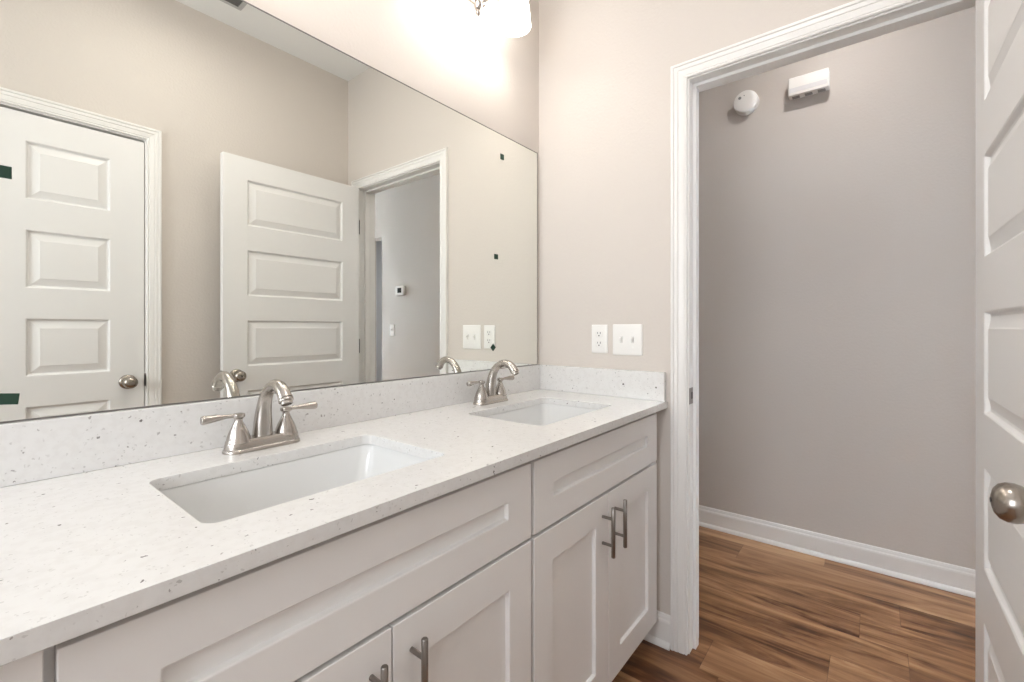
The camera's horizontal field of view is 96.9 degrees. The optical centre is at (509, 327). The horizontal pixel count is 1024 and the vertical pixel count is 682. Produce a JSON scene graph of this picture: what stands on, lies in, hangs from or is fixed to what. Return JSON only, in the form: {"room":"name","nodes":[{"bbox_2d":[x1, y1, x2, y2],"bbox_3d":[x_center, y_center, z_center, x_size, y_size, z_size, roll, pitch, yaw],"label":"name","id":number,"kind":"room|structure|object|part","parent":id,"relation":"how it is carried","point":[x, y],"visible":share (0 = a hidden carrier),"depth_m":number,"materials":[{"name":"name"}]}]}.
{"room":"bathroom","nodes":[
{"label":"bathroom","id":0,"kind":"room"},
{"bbox_2d":[244,0,538,364],"bbox_3d":[-0.942,-0.228,0.764,0.100,2.777,3.300,0,0,39],"label":"wall","id":1,"kind":"structure","parent":0,"point":[459,58],"depth_m":1.59,"materials":[{"name":"beige paint"}]},
{"bbox_2d":[0,0,537,423],"bbox_3d":[-0.416,-0.304,1.334,0.006,0.934,1.717,0,0,39],"label":"mirror","id":2,"kind":"object","parent":1,"relation":"attached to","point":[203,200],"visible":1,"depth_m":1.04,"materials":[{"name":"grey mirror"}]},
{"bbox_2d":[0,165,11,178],"bbox_3d":[-0.863,-0.266,0.773,0.001,0.021,0.020,0,0,39],"label":"tape piece","id":3,"kind":"object","parent":2,"relation":"attached to","point":[5,171],"visible":1,"depth_m":0.78,"materials":[{"name":"green plastic"}]},
{"bbox_2d":[0,393,19,404],"bbox_3d":[-0.861,0.122,0.776,0.001,0.022,0.032,0,0,39],"label":"tape piece","id":4,"kind":"object","parent":2,"relation":"attached to","point":[5,398],"visible":1,"depth_m":0.78,"materials":[{"name":"green plastic"}]},
{"bbox_2d":[0,365,539,487],"bbox_3d":[-0.408,0.216,1.332,0.020,0.105,1.744,0,0,39],"label":"backsplash","id":5,"kind":"structure","parent":1,"relation":"attached to","point":[41,449],"depth_m":0.96,"materials":[{"name":"white stone"}]},
{"bbox_2d":[469,0,530,36],"bbox_3d":[-0.094,-1.216,1.586,0.192,0.235,0.395,0,0,39],"label":"vanity light","id":6,"kind":"object","parent":1,"relation":"attached to","point":[514,20],"visible":1,"depth_m":1.65,"materials":[{"name":"white glass"}]},
{"bbox_3d":[-0.090,-1.224,1.583,0.064,0.167,0.271,0,0,39],"label":"arm","id":7,"kind":"part","parent":6,"relation":"part of","materials":[{"name":"silver metal"}]},
{"bbox_3d":[0.017,-1.204,1.670,0.125,0.190,0.125,0,0,39],"label":"lamp shade","id":8,"kind":"part","parent":6,"relation":"part of","materials":[{"name":"white glass"}]},
{"bbox_2d":[539,0,854,614],"bbox_3d":[2.076,-0.228,0.529,5.500,2.777,0.115,0,0,39],"label":"wall","id":9,"kind":"structure","parent":0,"point":[604,65],"depth_m":1.79,"materials":[{"name":"beige paint"}]},
{"bbox_2d":[592,325,607,352],"bbox_3d":[0.362,0.045,1.827,0.070,0.114,0.008,0,0,39],"label":"power outlet","id":10,"kind":"object","parent":9,"relation":"attached to","point":[599,332],"visible":1,"depth_m":1.82,"materials":[{"name":"white plastic"}]},
{"bbox_2d":[595,331,602,337],"bbox_3d":[0.361,0.025,1.826,0.034,0.028,0.002,0,0,39],"label":"receptacle","id":11,"kind":"object","parent":10,"relation":"attached to","point":[598,334],"depth_m":1.82,"materials":[{"name":"white plastic"}]},
{"bbox_2d":[595,340,602,346],"bbox_3d":[0.361,0.065,1.826,0.034,0.028,0.002,0,0,39],"label":"receptacle","id":12,"kind":"object","parent":10,"relation":"attached to","point":[598,343],"depth_m":1.82,"materials":[{"name":"white plastic"}]},
{"bbox_2d":[613,324,642,355],"bbox_3d":[0.452,0.046,1.750,0.121,0.120,0.016,0,0,39],"label":"light switch","id":13,"kind":"object","parent":9,"relation":"attached to","point":[627,338],"visible":1,"depth_m":1.75,"materials":[{"name":"white plastic"}]},
{"bbox_2d":[644,610,669,650],"bbox_3d":[0.532,1.105,1.680,0.130,0.113,0.026,0,0,39],"label":"baseboard","id":14,"kind":"structure","parent":9,"relation":"attached to","point":[659,634],"depth_m":1.66,"materials":[{"name":"white wood"}]},
{"bbox_2d":[670,0,920,654],"bbox_3d":[0.929,0.109,1.366,0.884,2.104,0.018,0,0,39],"label":"trim","id":15,"kind":"structure","parent":9,"relation":"attached to","point":[857,10],"depth_m":1.61,"materials":[{"name":"white wood"}]},
{"bbox_2d":[688,0,975,653],"bbox_3d":[0.971,0.131,1.417,0.796,2.061,0.116,0,0,39],"label":"trim","id":16,"kind":"structure","parent":9,"relation":"attached to","point":[922,11],"depth_m":1.61,"materials":[{"name":"white wood"}]},
{"bbox_3d":[0.651,0.244,1.625,0.002,0.058,0.039,0,0,39],"label":"strike plate","id":17,"kind":"part","parent":16,"relation":"part of","materials":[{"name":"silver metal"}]},
{"bbox_2d":[976,0,1023,681],"bbox_3d":[0.955,0.138,0.843,0.178,2.024,0.803,0,0,39],"label":"door","id":18,"kind":"structure","parent":9,"relation":"in","point":[999,23],"depth_m":0.94,"materials":[{"name":"white wood"}]},
{"bbox_3d":[0.705,0.242,0.617,0.071,0.066,0.066,0,0,39],"label":"handle","id":19,"kind":"part","parent":18,"relation":"part of","materials":[{"name":"silver metal"}]},
{"bbox_2d":[612,526,975,681],"bbox_3d":[1.876,1.186,0.359,5.600,0.050,6.200,0,0,39],"label":"floor","id":20,"kind":"structure","parent":0,"point":[768,613],"depth_m":1.77,"materials":[{"name":"brown wood"}]},
{"bbox_2d":[0,650,42,681],"bbox_3d":[-0.699,0.727,0.546,0.546,0.866,0.141,0,0,39],"label":"filler panel","id":21,"kind":"object","parent":20,"relation":"on","point":[29,668],"visible":0.29,"depth_m":0.42,"materials":[{"name":"white paint"}]},
{"bbox_2d":[43,462,530,681],"bbox_3d":[-0.393,0.727,0.894,0.588,0.867,0.791,0,0,39],"label":"vanity cabinet","id":22,"kind":"object","parent":20,"relation":"on","point":[438,589],"visible":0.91,"depth_m":0.70,"materials":[{"name":"white paint"}]},
{"bbox_3d":[-0.321,0.775,0.593,0.020,0.572,0.388,0,0,39],"label":"door","id":23,"kind":"part","parent":22,"relation":"part of","materials":[{"name":"white paint"}]},
{"bbox_3d":[-0.204,0.546,0.699,0.031,0.009,0.009,0,0,39],"label":"post","id":24,"kind":"part","parent":22,"relation":"part of","materials":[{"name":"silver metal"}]},
{"bbox_3d":[-0.189,0.584,0.687,0.011,0.142,0.011,0,0,-6],"label":"handle","id":25,"kind":"part","parent":22,"relation":"part of","materials":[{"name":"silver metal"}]},
{"bbox_3d":[-0.154,0.546,0.760,0.031,0.009,0.009,0,0,39],"label":"post","id":26,"kind":"part","parent":22,"relation":"part of","materials":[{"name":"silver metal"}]},
{"bbox_3d":[-0.140,0.584,0.749,0.011,0.142,0.011,0,0,-6],"label":"handle","id":27,"kind":"part","parent":22,"relation":"part of","materials":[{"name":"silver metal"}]},
{"bbox_3d":[-0.078,0.775,0.896,0.020,0.572,0.382,0,0,39],"label":"door","id":28,"kind":"part","parent":22,"relation":"part of","materials":[{"name":"white paint"}]},
{"bbox_2d":[527,412,656,681],"bbox_3d":[0.108,0.727,1.518,0.588,0.867,0.808,0,0,39],"label":"vanity cabinet","id":29,"kind":"object","parent":20,"relation":"on","point":[593,539],"visible":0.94,"depth_m":1.28,"materials":[{"name":"white paint"}]},
{"bbox_2d":[0,365,667,666],"bbox_3d":[-0.191,0.228,1.158,0.576,0.129,1.745,0,0,39],"label":"countertop","id":30,"kind":"structure","parent":29,"relation":"on","point":[90,540],"depth_m":0.80,"materials":[{"name":"white stone"}]},
{"bbox_2d":[200,379,317,454],"bbox_3d":[-0.553,0.190,1.023,0.182,0.156,0.188,0,0,-5],"label":"faucet","id":31,"kind":"object","parent":30,"relation":"on","point":[239,440],"visible":1,"depth_m":1.00,"materials":[{"name":"silver metal"}]},
{"bbox_3d":[-0.611,0.191,0.953,0.019,0.019,0.065,0,0,39],"label":"lever","id":32,"kind":"part","parent":31,"relation":"part of","materials":[{"name":"silver metal"}]},
{"bbox_3d":[-0.588,0.217,0.986,0.051,0.063,0.051,0,0,39],"label":"handle","id":33,"kind":"part","parent":31,"relation":"part of","materials":[{"name":"silver metal"}]},
{"bbox_3d":[-0.520,0.181,0.996,0.145,0.138,0.043,0,0,39],"label":"spout","id":34,"kind":"part","parent":31,"relation":"part of","materials":[{"name":"silver metal"}]},
{"bbox_3d":[-0.524,0.217,1.065,0.051,0.063,0.051,0,0,39],"label":"handle","id":35,"kind":"part","parent":31,"relation":"part of","materials":[{"name":"silver metal"}]},
{"bbox_3d":[-0.497,0.191,1.094,0.019,0.019,0.065,0,0,39],"label":"lever","id":36,"kind":"part","parent":31,"relation":"part of","materials":[{"name":"silver metal"}]},
{"bbox_2d":[160,444,427,522],"bbox_3d":[-0.384,0.364,0.881,0.347,0.142,0.509,0,0,39],"label":"sink","id":37,"kind":"object","parent":30,"relation":"in","point":[223,498],"visible":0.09,"depth_m":0.97,"materials":[{"name":"white ceramic"}]},
{"bbox_2d":[466,360,518,405],"bbox_3d":[-0.063,0.190,1.633,0.182,0.156,0.188,0,0,-5],"label":"faucet","id":38,"kind":"object","parent":30,"relation":"on","point":[490,394],"visible":1,"depth_m":1.61,"materials":[{"name":"silver metal"}]},
{"bbox_3d":[-0.121,0.191,1.563,0.019,0.019,0.065,0,0,39],"label":"lever","id":39,"kind":"part","parent":38,"relation":"part of","materials":[{"name":"silver metal"}]},
{"bbox_3d":[-0.098,0.217,1.595,0.051,0.063,0.051,0,0,39],"label":"handle","id":40,"kind":"part","parent":38,"relation":"part of","materials":[{"name":"silver metal"}]},
{"bbox_3d":[-0.030,0.181,1.606,0.145,0.138,0.043,0,0,39],"label":"spout","id":41,"kind":"part","parent":38,"relation":"part of","materials":[{"name":"silver metal"}]},
{"bbox_3d":[-0.034,0.217,1.675,0.051,0.063,0.051,0,0,39],"label":"handle","id":42,"kind":"part","parent":38,"relation":"part of","materials":[{"name":"silver metal"}]},
{"bbox_3d":[-0.007,0.191,1.704,0.019,0.019,0.065,0,0,39],"label":"lever","id":43,"kind":"part","parent":38,"relation":"part of","materials":[{"name":"silver metal"}]},
{"bbox_2d":[485,403,595,425],"bbox_3d":[0.111,0.364,1.498,0.347,0.142,0.498,0,0,39],"label":"sink","id":44,"kind":"object","parent":30,"relation":"in","point":[540,414],"visible":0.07,"depth_m":1.69,"materials":[{"name":"white ceramic"}]},
{"bbox_3d":[0.168,0.775,1.201,0.020,0.572,0.377,0,0,39],"label":"door","id":45,"kind":"part","parent":29,"relation":"part of","materials":[{"name":"white paint"}]},
{"bbox_3d":[0.287,0.395,1.350,0.020,0.170,0.759,0,0,39],"label":"drawer","id":46,"kind":"part","parent":29,"relation":"part of","materials":[{"name":"white paint"}]},
{"bbox_3d":[0.281,0.622,1.302,0.031,0.009,0.009,0,0,39],"label":"post","id":47,"kind":"part","parent":29,"relation":"part of","materials":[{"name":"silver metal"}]},
{"bbox_3d":[0.296,0.584,1.290,0.011,0.142,0.011,0,0,-6],"label":"handle","id":48,"kind":"part","parent":29,"relation":"part of","materials":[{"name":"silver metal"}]},
{"bbox_3d":[0.345,0.584,1.352,0.011,0.142,0.011,0,0,-6],"label":"handle","id":49,"kind":"part","parent":29,"relation":"part of","materials":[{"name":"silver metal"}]},
{"bbox_3d":[0.406,0.775,1.498,0.020,0.572,0.379,0,0,39],"label":"door","id":50,"kind":"part","parent":29,"relation":"part of","materials":[{"name":"white paint"}]},
{"bbox_2d":[699,6,975,569],"bbox_3d":[2.791,-0.228,1.419,5.500,2.777,0.120,0,0,39],"label":"wall","id":51,"kind":"structure","parent":0,"point":[837,225],"depth_m":2.24,"materials":[{"name":"grey paint"}]},
{"bbox_2d":[734,90,758,115],"bbox_3d":[1.305,-1.243,2.503,0.123,0.123,0.051,0,0,39],"label":"smoke detector","id":52,"kind":"object","parent":51,"relation":"attached to","point":[746,102],"visible":1,"depth_m":2.49,"materials":[{"name":"white plastic"}]},
{"bbox_2d":[788,68,829,99],"bbox_3d":[1.529,-1.240,2.317,0.172,0.096,0.061,0,0,39],"label":"door chime","id":53,"kind":"object","parent":51,"relation":"attached to","point":[815,82],"visible":1,"depth_m":2.29,"materials":[{"name":"white plastic"}]},
{"bbox_2d":[699,505,975,597],"bbox_3d":[1.795,1.105,2.126,3.060,0.113,0.026,0,0,39],"label":"baseboard","id":54,"kind":"structure","parent":51,"relation":"attached to","point":[961,580],"depth_m":2.23,"materials":[{"name":"white wood"}]}
]}

